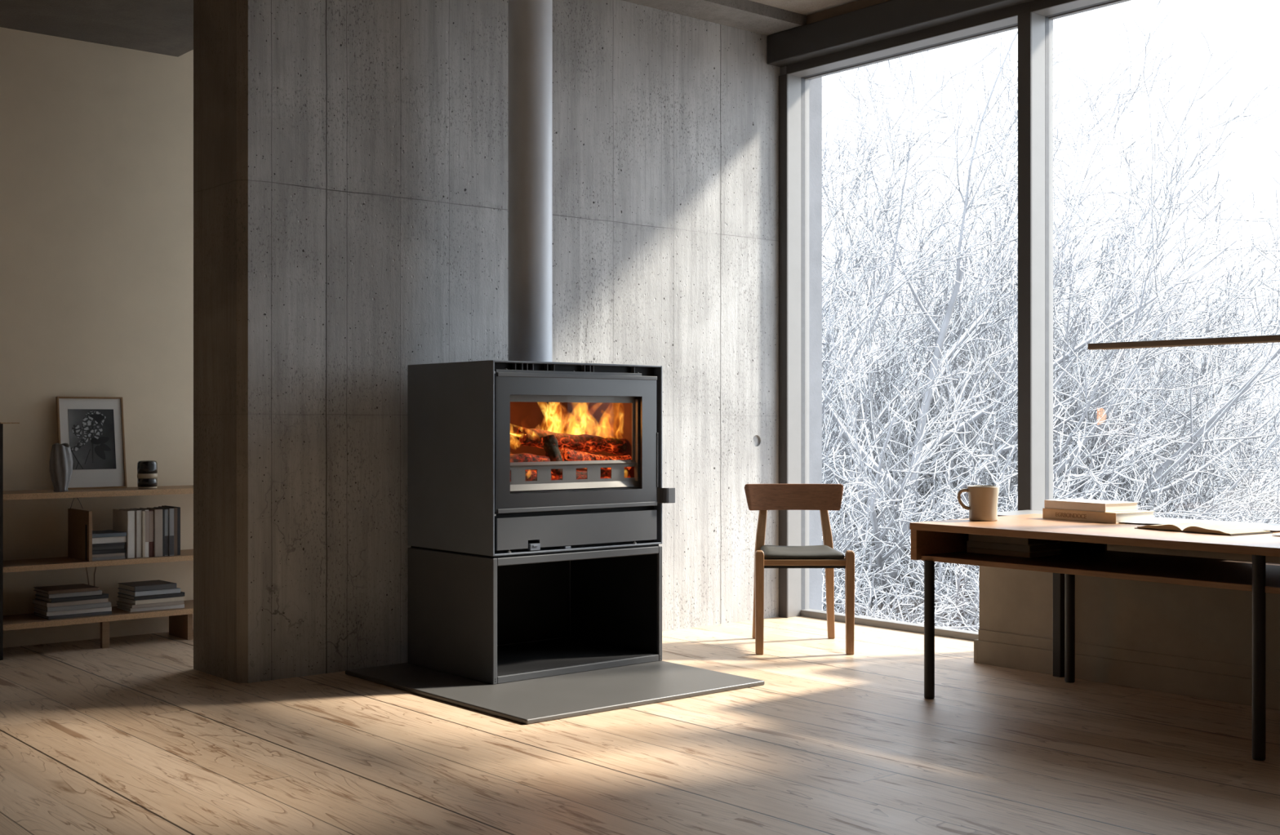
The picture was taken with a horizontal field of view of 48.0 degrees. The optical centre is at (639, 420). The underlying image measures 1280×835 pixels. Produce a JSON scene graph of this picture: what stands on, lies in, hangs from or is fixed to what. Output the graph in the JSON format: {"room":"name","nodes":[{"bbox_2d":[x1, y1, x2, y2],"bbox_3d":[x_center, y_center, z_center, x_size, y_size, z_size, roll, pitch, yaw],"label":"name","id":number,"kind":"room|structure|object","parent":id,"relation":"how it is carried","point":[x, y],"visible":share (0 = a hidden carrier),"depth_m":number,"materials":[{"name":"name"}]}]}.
{"room":"living room","nodes":[
{"label":"living room","id":0,"kind":"room"},
{"bbox_2d":[0,26,193,648],"bbox_3d":[-3.736,-0.575,6.495,5.250,3.650,0.150,0,0,-40],"label":"wall","id":1,"kind":"structure","parent":0,"point":[96,140],"depth_m":7.23,"materials":[{"name":"beige paint"}]},
{"bbox_2d":[0,0,193,57],"bbox_3d":[-1.157,-2.150,2.686,4.290,0.500,9.000,0,0,-40],"label":"ceiling","id":2,"kind":"structure","parent":0,"point":[164,27],"depth_m":6.85,"materials":[{"name":"paint"}]},
{"bbox_2d":[193,0,780,683],"bbox_3d":[-0.531,-0.575,7.265,3.375,3.650,0.480,0,0,-40],"label":"wall","id":3,"kind":"structure","parent":0,"point":[350,157],"depth_m":6.49,"materials":[{"name":"concrete"}]},
{"bbox_2d":[0,616,1279,834],"bbox_3d":[-0.064,1.175,3.671,7.230,0.150,9.100,0,0,-40],"label":"floor","id":4,"kind":"structure","parent":0,"point":[126,737],"depth_m":4.71,"materials":[{"name":"brown wood"}]},
{"bbox_2d":[0,422,193,660],"bbox_3d":[-2.799,0.554,6.935,2.250,1.091,0.355,0,0,-40],"label":"bookcase","id":5,"kind":"object","parent":4,"relation":"on","point":[79,522],"visible":0.76,"depth_m":6.93,"materials":[{"name":"brown wood"}]},
{"bbox_2d":[48,443,73,492],"bbox_3d":[-2.763,0.224,6.862,0.106,0.232,0.085,0,0,-21],"label":"vase","id":6,"kind":"object","parent":5,"relation":"on","point":[60,464],"visible":1,"depth_m":6.83,"materials":[{"name":"grey ceramic"}]},
{"bbox_2d":[34,611,111,619],"bbox_3d":[-2.748,0.934,6.965,0.300,0.014,0.210,0,0,-41],"label":"book","id":7,"kind":"object","parent":5,"relation":"on","point":[73,615],"visible":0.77,"depth_m":6.88,"materials":[{"name":"paper"}]},
{"bbox_2d":[33,606,111,616],"bbox_3d":[-2.755,0.917,6.979,0.305,0.020,0.210,0,0,-39],"label":"book","id":8,"kind":"object","parent":7,"relation":"on","point":[103,609],"visible":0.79,"depth_m":6.89,"materials":[{"name":"paper"}]},
{"bbox_2d":[34,601,111,612],"bbox_3d":[-2.752,0.895,6.972,0.300,0.022,0.210,0,0,-39],"label":"book","id":9,"kind":"object","parent":8,"relation":"on","point":[108,604],"visible":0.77,"depth_m":6.89,"materials":[{"name":"paper"}]},
{"bbox_2d":[31,598,107,607],"bbox_3d":[-2.763,0.874,6.967,0.290,0.020,0.210,0,0,-41],"label":"book","id":10,"kind":"object","parent":9,"relation":"on","point":[42,603],"visible":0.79,"depth_m":6.88,"materials":[{"name":"paper"}]},
{"bbox_2d":[35,592,108,603],"bbox_3d":[-2.755,0.854,6.971,0.275,0.020,0.210,0,0,-43],"label":"book","id":11,"kind":"object","parent":10,"relation":"on","point":[103,595],"visible":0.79,"depth_m":6.89,"materials":[{"name":"paper"}]},
{"bbox_2d":[35,589,102,598],"bbox_3d":[-2.767,0.833,6.962,0.250,0.020,0.210,0,0,-39],"label":"book","id":12,"kind":"object","parent":11,"relation":"on","point":[100,592],"visible":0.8,"depth_m":6.88,"materials":[{"name":"paper"}]},
{"bbox_2d":[33,583,98,594],"bbox_3d":[-2.774,0.815,6.950,0.240,0.016,0.210,0,0,-41],"label":"book","id":13,"kind":"object","parent":12,"relation":"on","point":[77,588],"visible":1,"depth_m":6.92,"materials":[{"name":"paper"}]},
{"bbox_2d":[55,396,127,489],"bbox_3d":[-2.734,0.112,7.169,0.325,0.460,0.080,0,0,-40],"label":"picture frame","id":14,"kind":"object","parent":5,"relation":"on","point":[93,427],"visible":0.9,"depth_m":7.17,"materials":[{"name":"brown wood"}]},
{"bbox_2d":[67,408,115,470],"bbox_3d":[-2.732,0.094,7.170,0.225,0.300,0.041,0,0,-40],"label":"print","id":15,"kind":"object","parent":14,"relation":"attached to","point":[91,433],"depth_m":7.17},
{"bbox_2d":[92,555,125,560],"bbox_3d":[-2.649,0.669,7.058,0.165,0.014,0.220,0,0,-40],"label":"book","id":16,"kind":"object","parent":5,"relation":"on","point":[117,557],"visible":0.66,"depth_m":6.97,"materials":[{"name":"paper"}]},
{"bbox_2d":[92,552,124,557],"bbox_3d":[-2.649,0.654,7.057,0.160,0.014,0.220,0,0,-40],"label":"book","id":17,"kind":"object","parent":16,"relation":"on","point":[119,553],"visible":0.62,"depth_m":6.98,"materials":[{"name":"paper"}]},
{"bbox_2d":[92,548,125,554],"bbox_3d":[-2.652,0.637,7.066,0.165,0.020,0.220,0,0,-41],"label":"book","id":18,"kind":"object","parent":17,"relation":"on","point":[119,550],"visible":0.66,"depth_m":6.98,"materials":[{"name":"paper"}]},
{"bbox_2d":[92,545,124,550],"bbox_3d":[-2.652,0.618,7.062,0.158,0.017,0.220,0,0,-39],"label":"book","id":19,"kind":"object","parent":18,"relation":"on","point":[115,547],"visible":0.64,"depth_m":6.98,"materials":[{"name":"paper"}]},
{"bbox_2d":[92,542,124,546],"bbox_3d":[-2.648,0.603,7.058,0.160,0.012,0.220,0,0,-39],"label":"book","id":20,"kind":"object","parent":19,"relation":"on","point":[109,544],"visible":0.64,"depth_m":6.97,"materials":[{"name":"paper"}]},
{"bbox_2d":[92,536,125,544],"bbox_3d":[-2.653,0.582,7.066,0.170,0.030,0.220,0,0,-41],"label":"book","id":21,"kind":"object","parent":20,"relation":"on","point":[118,539],"visible":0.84,"depth_m":6.98,"materials":[{"name":"paper"}]},
{"bbox_2d":[92,529,126,537],"bbox_3d":[-2.646,0.557,7.062,0.168,0.018,0.220,0,0,-39],"label":"book","id":22,"kind":"object","parent":21,"relation":"on","point":[107,533],"visible":0.81,"depth_m":7.00,"materials":[{"name":"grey paper"}]},
{"bbox_2d":[112,508,134,558],"bbox_3d":[-2.558,0.559,7.121,0.034,0.232,0.200,0,0,-40],"label":"book","id":23,"kind":"object","parent":5,"relation":"on","point":[123,520],"visible":0.8,"depth_m":7.05,"materials":[{"name":"paper"}]},
{"bbox_2d":[121,508,142,557],"bbox_3d":[-2.531,0.559,7.154,0.026,0.232,0.200,0,0,-40],"label":"book","id":24,"kind":"object","parent":5,"relation":"on","point":[139,513],"visible":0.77,"depth_m":7.08,"materials":[{"name":"paper"}]},
{"bbox_2d":[134,511,136,558],"bbox_3d":[-2.543,0.561,7.139,0.010,0.228,0.200,0,0,-40],"label":"book","id":25,"kind":"object","parent":5,"relation":"on","point":[135,511],"visible":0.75,"depth_m":7.06,"materials":[{"name":"paper"}]},
{"bbox_2d":[129,507,148,557],"bbox_3d":[-2.499,0.558,7.175,0.020,0.234,0.201,0,0,-40],"label":"book","id":26,"kind":"object","parent":5,"relation":"on","point":[145,510],"visible":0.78,"depth_m":7.10,"materials":[{"name":"paper"}]},
{"bbox_2d":[142,511,145,557],"bbox_3d":[-2.510,0.561,7.161,0.012,0.228,0.200,0,0,-40],"label":"book","id":27,"kind":"object","parent":5,"relation":"on","point":[143,512],"visible":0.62,"depth_m":7.08,"materials":[{"name":"paper"}]},
{"bbox_2d":[137,460,157,488],"bbox_3d":[-2.454,0.270,7.162,0.098,0.139,0.098,0,0,-40],"label":"jar","id":28,"kind":"object","parent":5,"relation":"on","point":[147,470],"visible":1,"depth_m":7.12,"materials":[{"name":"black ceramic"}]},
{"bbox_2d":[142,508,154,556],"bbox_3d":[-2.483,0.560,7.194,0.026,0.230,0.201,0,0,-40],"label":"book","id":29,"kind":"object","parent":5,"relation":"on","point":[151,513],"visible":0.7,"depth_m":7.12,"materials":[{"name":"paper"}]},
{"bbox_2d":[116,604,184,612],"bbox_3d":[-2.459,0.932,7.221,0.270,0.019,0.210,0,0,-38],"label":"book","id":30,"kind":"object","parent":5,"relation":"on","point":[180,606],"visible":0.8,"depth_m":7.14,"materials":[{"name":"paper"}]},
{"bbox_2d":[115,600,184,608],"bbox_3d":[-2.458,0.914,7.211,0.265,0.016,0.210,0,0,-41],"label":"book","id":31,"kind":"object","parent":30,"relation":"on","point":[120,603],"visible":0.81,"depth_m":7.13,"materials":[{"name":"paper"}]},
{"bbox_2d":[117,596,183,604],"bbox_3d":[-2.456,0.895,7.216,0.250,0.020,0.210,0,0,-43],"label":"book","id":32,"kind":"object","parent":31,"relation":"on","point":[176,598],"visible":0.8,"depth_m":7.14,"materials":[{"name":"paper"}]},
{"bbox_2d":[117,591,184,600],"bbox_3d":[-2.457,0.875,7.225,0.260,0.020,0.210,0,0,-42],"label":"book","id":33,"kind":"object","parent":32,"relation":"on","point":[181,593],"visible":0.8,"depth_m":7.14,"materials":[{"name":"paper"}]},
{"bbox_2d":[118,587,180,596],"bbox_3d":[-2.462,0.854,7.213,0.235,0.022,0.210,0,0,-42],"label":"book","id":34,"kind":"object","parent":33,"relation":"on","point":[176,590],"visible":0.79,"depth_m":7.13,"materials":[{"name":"paper"}]},
{"bbox_2d":[117,579,176,591],"bbox_3d":[-2.471,0.829,7.208,0.215,0.026,0.210,0,0,-42],"label":"book","id":35,"kind":"object","parent":34,"relation":"on","point":[139,586],"visible":1,"depth_m":7.16,"materials":[{"name":"paper"}]},
{"bbox_2d":[139,507,162,556],"bbox_3d":[-2.452,0.558,7.210,0.040,0.234,0.200,0,0,-40],"label":"book","id":36,"kind":"object","parent":5,"relation":"on","point":[157,512],"visible":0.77,"depth_m":7.13,"materials":[{"name":"paper"}]},
{"bbox_2d":[152,507,168,555],"bbox_3d":[-2.425,0.559,7.243,0.020,0.232,0.201,0,0,-40],"label":"book","id":37,"kind":"object","parent":5,"relation":"on","point":[166,510],"visible":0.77,"depth_m":7.17,"materials":[{"name":"paper"}]},
{"bbox_2d":[162,509,164,555],"bbox_3d":[-2.435,0.559,7.230,0.010,0.232,0.200,0,0,-40],"label":"book","id":38,"kind":"object","parent":5,"relation":"on","point":[163,510],"visible":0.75,"depth_m":7.15,"materials":[{"name":"paper"}]},
{"bbox_2d":[154,506,173,555],"bbox_3d":[-2.402,0.557,7.252,0.024,0.236,0.201,0,0,-40],"label":"book","id":39,"kind":"object","parent":5,"relation":"on","point":[171,511],"visible":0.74,"depth_m":7.17,"materials":[{"name":"paper"}]},
{"bbox_2d":[158,506,177,555],"bbox_3d":[-2.388,0.556,7.269,0.018,0.238,0.200,0,0,-40],"label":"book","id":40,"kind":"object","parent":5,"relation":"on","point":[175,508],"visible":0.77,"depth_m":7.19,"materials":[{"name":"paper"}]},
{"bbox_2d":[161,505,180,555],"bbox_3d":[-2.376,0.555,7.284,0.016,0.240,0.200,0,0,-40],"label":"book","id":41,"kind":"object","parent":5,"relation":"on","point":[178,508],"visible":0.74,"depth_m":7.21,"materials":[{"name":"paper"}]},
{"bbox_2d":[345,660,764,724],"bbox_3d":[-0.379,1.091,6.099,1.215,0.019,1.350,0,0,-40],"label":"hearth pad","id":42,"kind":"object","parent":4,"relation":"on","point":[535,700],"visible":0.77,"depth_m":5.82,"materials":[{"name":"stone"}]},
{"bbox_2d":[407,0,675,684],"bbox_3d":[-0.437,-0.559,6.439,0.975,3.280,0.695,0,0,-40],"label":"wood stove","id":43,"kind":"object","parent":42,"relation":"on","point":[511,578],"visible":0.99,"depth_m":6.33,"materials":[{"name":"metal"}]},
{"bbox_3d":[-0.461,0.305,6.421,0.745,0.040,0.532,0,0,-40],"label":"bed","id":44,"kind":"object","parent":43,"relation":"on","visible":0},
{"bbox_2d":[524,467,631,480],"bbox_3d":[-0.343,0.254,6.263,0.703,0.101,0.095,0,0,-37],"label":"log","id":45,"kind":"object","parent":44,"relation":"on","point":[530,474],"visible":0.24,"depth_m":6.28,"materials":[{"name":"brown wood"}]},
{"bbox_2d":[510,453,550,462],"bbox_3d":[-0.503,0.178,6.136,0.256,0.078,0.071,0,0,-35],"label":"log","id":46,"kind":"object","parent":45,"relation":"on","point":[521,457],"visible":0.36,"depth_m":6.12,"materials":[{"name":"brown wood"}]},
{"bbox_2d":[540,434,562,475],"bbox_3d":[-0.377,0.154,6.233,0.117,0.186,0.072,0,0,24],"label":"log","id":47,"kind":"object","parent":45,"relation":"on","point":[549,443],"visible":0.84,"depth_m":6.21,"materials":[{"name":"brown wood"}]},
{"bbox_2d":[559,448,631,470],"bbox_3d":[-0.199,0.174,6.382,0.365,0.106,0.078,0,0,-37],"label":"log","id":48,"kind":"object","parent":45,"relation":"on","point":[567,455],"visible":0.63,"depth_m":6.31,"materials":[{"name":"orange wood"}]},
{"bbox_2d":[515,426,626,455],"bbox_3d":[-0.304,0.092,6.424,0.516,0.134,0.083,0,0,-26],"label":"log","id":49,"kind":"object","parent":48,"relation":"on","point":[524,437],"visible":0.85,"depth_m":6.40,"materials":[{"name":"brown wood"}]},
{"bbox_2d":[744,484,854,654],"bbox_3d":[0.774,0.710,7.006,0.500,0.780,0.538,0,0,0],"label":"dining chair","id":50,"kind":"object","parent":4,"relation":"on","point":[762,498],"visible":1,"depth_m":7.21,"materials":[{"name":"brown wood"}]},
{"bbox_2d":[1053,573,1064,677],"bbox_3d":[1.798,0.772,6.174,0.033,0.655,0.040,0,0,-40],"label":"desk leg","id":51,"kind":"object","parent":4,"relation":"on","point":[1058,579],"visible":0.51,"depth_m":6.16,"materials":[{"name":"black metal"}]},
{"bbox_2d":[909,513,1279,760],"bbox_3d":[1.957,0.753,5.334,0.845,0.693,1.740,0,0,-40],"label":"desk","id":52,"kind":"object","parent":4,"relation":"on","point":[1084,552],"visible":0.92,"depth_m":5.33,"materials":[{"name":"brown wood"}]},
{"bbox_2d":[957,485,999,521],"bbox_3d":[1.388,0.337,5.855,0.152,0.140,0.130,0,0,36],"label":"mug","id":53,"kind":"object","parent":52,"relation":"on","point":[983,500],"visible":1,"depth_m":5.80,"materials":[{"name":"beige ceramic"}]},
{"bbox_2d":[967,547,1062,557],"bbox_3d":[1.510,0.526,5.800,0.220,0.020,0.300,0,0,-40],"label":"book","id":54,"kind":"object","parent":52,"relation":"on","point":[994,552],"visible":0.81,"depth_m":5.71,"materials":[{"name":"paper"}]},
{"bbox_2d":[967,540,1062,552],"bbox_3d":[1.510,0.502,5.800,0.220,0.026,0.300,0,0,-40],"label":"book","id":55,"kind":"object","parent":54,"relation":"on","point":[1052,546],"visible":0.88,"depth_m":5.71,"materials":[{"name":"paper"}]},
{"bbox_2d":[968,533,1059,545],"bbox_3d":[1.510,0.466,5.800,0.220,0.046,0.285,0,0,-40],"label":"book","id":56,"kind":"object","parent":55,"relation":"on","point":[981,538],"visible":0.51,"depth_m":5.71,"materials":[{"name":"paper"}]},
{"bbox_2d":[1042,508,1155,524],"bbox_3d":[1.873,0.386,5.882,0.236,0.042,0.375,0,0,-32],"label":"book","id":57,"kind":"object","parent":52,"relation":"on","point":[1115,517],"visible":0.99,"depth_m":5.76,"materials":[{"name":"paper"}]},
{"bbox_2d":[1044,498,1138,512],"bbox_3d":[1.850,0.348,5.899,0.200,0.034,0.315,0,0,-32],"label":"book","id":58,"kind":"object","parent":57,"relation":"on","point":[1082,504],"visible":1,"depth_m":5.81,"materials":[{"name":"paper"}]},
{"bbox_2d":[926,546,1279,587],"bbox_3d":[1.956,0.546,5.332,0.750,0.018,1.676,0,0,-40],"label":"shelf","id":59,"kind":"object","parent":52,"relation":"attached to","point":[1096,562],"depth_m":5.33,"materials":[{"name":"brown wood"}]},
{"bbox_2d":[1124,520,1210,524],"bbox_3d":[2.061,0.401,5.657,0.220,0.007,0.300,0,0,-44],"label":"paper sheet","id":60,"kind":"object","parent":52,"relation":"on","point":[1153,522],"visible":0.58,"depth_m":5.67,"materials":[{"name":"white paper"}]},
{"bbox_2d":[1134,522,1272,536],"bbox_3d":[2.073,0.395,5.301,0.240,0.024,0.414,0,0,-32],"label":"open book","id":61,"kind":"object","parent":52,"relation":"on","point":[1210,528],"visible":1,"depth_m":5.21,"materials":[{"name":"paper"}]},
{"bbox_2d":[1215,523,1279,530],"bbox_3d":[2.273,0.398,5.390,0.240,0.015,0.320,0,0,-34],"label":"paper sheet","id":62,"kind":"object","parent":52,"relation":"on","point":[1265,527],"visible":0.45,"depth_m":5.40,"materials":[{"name":"white paper"}]},
{"bbox_2d":[749,0,857,15],"bbox_3d":[1.509,-2.300,5.028,3.615,0.200,9.150,0,0,-40],"label":"ceiling","id":63,"kind":"structure","parent":0,"point":[806,7],"depth_m":7.60,"materials":[{"name":"concrete"}]},
{"bbox_2d":[622,0,806,35],"bbox_3d":[-0.230,-2.170,7.028,2.900,0.060,0.270,0,0,-40],"label":"beam","id":64,"kind":"structure","parent":63,"relation":"attached to","point":[744,15],"depth_m":7.59,"materials":[{"name":"concrete"}]},
{"bbox_2d":[1087,334,1279,350],"bbox_3d":[2.479,-1.237,4.741,0.028,1.926,2.260,0,0,-40],"label":"lamp","id":65,"kind":"object","parent":63,"relation":"hanging from","point":[1270,338],"visible":1,"depth_m":5.28,"materials":[{"name":"black metal"}]},
{"bbox_2d":[1102,342,1279,350],"bbox_3d":[2.483,-0.274,4.737,0.016,0.002,2.150,0,0,-40],"label":"diffuser","id":66,"kind":"object","parent":65,"relation":"attached to","point":[1115,345],"depth_m":5.37,"materials":[{"name":"white plastic"}]},
{"bbox_2d":[808,76,822,610],"bbox_3d":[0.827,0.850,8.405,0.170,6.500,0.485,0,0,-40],"label":"window frame","id":67,"kind":"structure","parent":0,"point":[815,84],"depth_m":8.23,"materials":[{"name":"concrete"}]},
{"bbox_2d":[979,544,1279,670],"bbox_3d":[3.116,-0.550,5.211,0.720,3.300,7.360,0,0,-40],"label":"wall","id":68,"kind":"structure","parent":0,"point":[1195,622],"depth_m":5.90,"materials":[{"name":"paint"}]},
{"bbox_2d":[806,0,890,24],"bbox_3d":[3.131,-2.169,5.224,0.080,0.062,7.360,0,0,-40],"label":"trim","id":69,"kind":"structure","parent":68,"relation":"attached to","point":[860,4],"depth_m":7.62,"materials":[{"name":"black metal"}]},
{"bbox_2d":[767,0,1034,66],"bbox_3d":[3.118,-2.058,5.209,0.120,0.160,7.355,0,0,-40],"label":"beam","id":70,"kind":"structure","parent":68,"relation":"attached to","point":[892,18],"depth_m":7.43,"materials":[{"name":"metal"}]},
{"bbox_2d":[778,1,1044,640],"bbox_3d":[1.382,-0.450,7.479,0.192,3.100,1.657,0,0,-40],"label":"window","id":71,"kind":"structure","parent":68,"relation":"in","point":[793,79],"depth_m":7.71,"materials":[{"name":"metal"}]},
{"bbox_2d":[1030,0,1131,500],"bbox_3d":[2.339,-0.450,6.343,0.192,3.100,1.375,0,0,-40],"label":"window","id":72,"kind":"structure","parent":68,"relation":"in","point":[1052,10],"depth_m":6.87,"materials":[{"name":"metal"}]},
{"bbox_2d":[973,629,1279,710],"bbox_3d":[3.516,1.024,4.476,0.415,0.152,5.720,0,0,-40],"label":"baseboard","id":73,"kind":"structure","parent":68,"relation":"attached to","point":[1228,682],"depth_m":5.91,"materials":[{"name":"paint"}]},
{"bbox_2d":[997,510,1279,525],"bbox_3d":[2.090,0.431,6.159,0.410,0.018,1.292,0,0,-40],"label":"sill","id":74,"kind":"structure","parent":68,"relation":"attached to","point":[1020,512],"depth_m":6.17,"materials":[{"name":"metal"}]},
{"label":"outside","id":75,"kind":"structure","parent":0,"visible":0},
{"bbox_3d":[31.373,4.350,91.768,153.800,0.500,220.000,0,0,-40],"label":"ground","id":76,"kind":"structure","parent":75,"visible":0},
{"bbox_2d":[832,431,1016,617],"bbox_3d":[2.586,2.249,14.777,4.826,4.294,5.984,0,0,18],"label":"shrub","id":77,"kind":"object","parent":76,"relation":"on","point":[984,432],"visible":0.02,"depth_m":13.17,"materials":[{"name":"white plant"}]},
{"bbox_2d":[822,439,1054,631],"bbox_3d":[1.630,2.281,11.886,4.137,4.273,4.368,0,0,2],"label":"shrub","id":78,"kind":"object","parent":76,"relation":"on","point":[868,611],"visible":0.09,"depth_m":10.80,"materials":[{"name":"white plant"}]},
{"bbox_2d":[835,488,1091,629],"bbox_3d":[2.674,2.427,12.514,4.363,3.882,5.409,0,0,-21],"label":"shrub","id":79,"kind":"object","parent":76,"relation":"on","point":[1091,488],"visible":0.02,"depth_m":12.11,"materials":[{"name":"white plant"}]},
{"bbox_2d":[823,435,1105,626],"bbox_3d":[2.416,2.248,14.252,4.447,4.350,4.211,0,0,6],"label":"shrub","id":80,"kind":"object","parent":76,"relation":"on","point":[1061,435],"visible":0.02,"depth_m":12.87,"materials":[{"name":"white plant"}]},
{"bbox_2d":[822,174,1139,603],"bbox_3d":[2.520,0.880,14.956,5.124,6.475,5.667,0,0,-11],"label":"tree","id":81,"kind":"object","parent":76,"relation":"on","point":[882,322],"visible":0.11,"depth_m":14.21,"materials":[{"name":"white plant"}]},
{"bbox_2d":[822,442,1209,630],"bbox_3d":[1.768,2.289,12.511,5.855,4.202,4.723,0,0,-38],"label":"shrub","id":82,"kind":"object","parent":76,"relation":"on","point":[868,587],"visible":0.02,"depth_m":11.84,"materials":[{"name":"white plant"}]},
{"bbox_2d":[822,411,1255,631],"bbox_3d":[2.409,2.181,12.154,4.364,4.508,4.608,0,0,-8],"label":"shrub","id":83,"kind":"object","parent":76,"relation":"on","point":[1100,483],"visible":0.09,"depth_m":11.25,"materials":[{"name":"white plant"}]},
{"bbox_2d":[822,360,1256,517],"bbox_3d":[4.450,1.897,16.641,5.288,5.173,5.008,0,0,15],"label":"shrub","id":84,"kind":"object","parent":76,"relation":"on","point":[1172,361],"visible":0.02,"depth_m":16.25,"materials":[{"name":"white plant"}]},
{"bbox_2d":[822,444,1268,628],"bbox_3d":[3.530,2.303,12.872,4.086,4.221,4.315,0,0,2],"label":"shrub","id":85,"kind":"object","parent":76,"relation":"on","point":[1186,459],"visible":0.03,"depth_m":11.41,"materials":[{"name":"white plant"}]},
{"bbox_2d":[822,0,1279,625],"bbox_3d":[3.324,-0.375,13.272,9.580,9.024,6.111,0,0,-2],"label":"tree","id":86,"kind":"object","parent":76,"relation":"on","point":[918,450],"visible":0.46,"depth_m":12.60,"materials":[{"name":"white plant"}]},
{"bbox_2d":[822,169,1279,614],"bbox_3d":[3.883,0.945,13.932,5.021,6.346,5.554,0,0,24],"label":"tree","id":87,"kind":"object","parent":76,"relation":"on","point":[1071,338],"visible":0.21,"depth_m":13.32,"materials":[{"name":"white plant"}]},
{"bbox_2d":[822,77,1279,582],"bbox_3d":[4.178,0.025,17.708,8.724,8.218,5.565,0,0,-22],"label":"tree","id":88,"kind":"object","parent":76,"relation":"on","point":[1015,230],"visible":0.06,"depth_m":17.08,"materials":[{"name":"white plant"}]},
{"bbox_2d":[825,380,1279,608],"bbox_3d":[3.693,2.034,14.443,4.698,4.853,4.960,0,0,-8],"label":"shrub","id":89,"kind":"object","parent":76,"relation":"on","point":[1075,406],"visible":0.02,"depth_m":13.11,"materials":[{"name":"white plant"}]},
{"bbox_2d":[844,211,1279,523],"bbox_3d":[4.953,0.903,16.469,6.843,6.446,4.365,0,0,-17],"label":"tree","id":90,"kind":"object","parent":76,"relation":"on","point":[1267,399],"visible":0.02,"depth_m":15.97,"materials":[{"name":"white plant"}]},
{"bbox_2d":[946,480,1208,626],"bbox_3d":[4.037,2.416,14.282,4.391,3.906,5.443,0,0,-9],"label":"shrub","id":91,"kind":"object","parent":76,"relation":"on","point":[1156,501],"visible":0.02,"depth_m":12.96,"materials":[{"name":"white plant"}]},
{"bbox_2d":[888,254,1279,523],"bbox_3d":[5.436,1.202,15.478,4.611,5.828,5.100,0,0,24],"label":"tree","id":92,"kind":"object","parent":76,"relation":"on","point":[1229,393],"visible":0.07,"depth_m":14.92,"materials":[{"name":"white plant"}]},
{"bbox_2d":[919,327,1279,432],"bbox_3d":[7.777,1.452,25.103,6.020,6.218,6.356,0,0,-36],"label":"shrub","id":93,"kind":"object","parent":76,"relation":"on","point":[1265,327],"visible":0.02,"depth_m":23.61,"materials":[{"name":"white plant"}]},
{"bbox_2d":[1013,405,1279,521],"bbox_3d":[4.687,2.151,13.905,4.431,4.577,4.678,0,0,18],"label":"shrub","id":94,"kind":"object","parent":76,"relation":"on","point":[1226,469],"visible":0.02,"depth_m":12.69,"materials":[{"name":"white plant"}]},
{"bbox_2d":[1055,370,1279,520],"bbox_3d":[5.297,1.914,17.428,5.247,5.133,4.969,0,0,-40],"label":"shrub","id":95,"kind":"object","parent":76,"relation":"on","point":[1108,371],"visible":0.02,"depth_m":16.18,"materials":[{"name":"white plant"}]},
{"bbox_2d":[1070,409,1279,523],"bbox_3d":[6.745,1.939,16.256,4.913,5.075,5.187,0,0,-31],"label":"shrub","id":96,"kind":"object","parent":76,"relation":"on","point":[1245,410],"visible":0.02,"depth_m":15.77,"materials":[{"name":"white plant"}]},
{"bbox_2d":[1120,365,1276,445],"bbox_3d":[10.186,1.479,25.035,6.294,6.157,5.960,0,0,39],"label":"shrub","id":97,"kind":"object","parent":76,"relation":"on","point":[1258,366],"visible":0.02,"depth_m":24.34,"materials":[{"name":"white plant"}]},
{"bbox_2d":[1128,355,1279,514],"bbox_3d":[8.457,1.722,20.136,5.710,5.586,5.408,0,0,-9],"label":"shrub","id":98,"kind":"object","parent":76,"relation":"on","point":[1278,355],"visible":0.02,"depth_m":20.90,"materials":[{"name":"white plant"}]},
{"bbox_2d":[1133,347,1279,454],"bbox_3d":[9.284,1.223,24.496,6.158,5.801,3.928,0,0,38],"label":"tree","id":99,"kind":"object","parent":76,"relation":"on","point":[1276,387],"visible":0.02,"depth_m":23.79,"materials":[{"name":"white plant"}]},
{"bbox_2d":[1137,408,1279,523],"bbox_3d":[6.504,2.141,16.681,6.332,4.544,5.108,0,0,-32],"label":"shrub","id":100,"kind":"object","parent":76,"relation":"on","point":[1202,409],"visible":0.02,"depth_m":14.98,"materials":[{"name":"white plant"}]},
{"bbox_2d":[1199,395,1252,486],"bbox_3d":[6.400,1.991,21.234,5.062,4.952,4.794,0,0,28],"label":"shrub","id":101,"kind":"object","parent":76,"relation":"on","point":[1217,395],"visible":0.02,"depth_m":20.78,"materials":[{"name":"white plant"}]},
{"bbox_2d":[1176,392,1279,488],"bbox_3d":[8.393,1.846,21.253,3.587,4.533,3.967,0,0,-36],"label":"tree","id":102,"kind":"object","parent":76,"relation":"on","point":[1269,393],"visible":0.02,"depth_m":20.81,"materials":[{"name":"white plant"}]},
{"bbox_2d":[1217,462,1279,524],"bbox_3d":[8.086,2.185,16.903,6.191,4.442,4.993,0,0,-20],"label":"shrub","id":103,"kind":"object","parent":76,"relation":"on","point":[1272,463],"visible":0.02,"depth_m":15.21,"materials":[{"name":"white plant"}]},
{"bbox_2d":[1239,350,1279,447],"bbox_3d":[8.626,1.610,24.892,6.494,5.778,8.051,0,0,-37],"label":"shrub","id":104,"kind":"object","parent":76,"relation":"on","point":[1264,350],"visible":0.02,"depth_m":23.71,"materials":[{"name":"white plant"}]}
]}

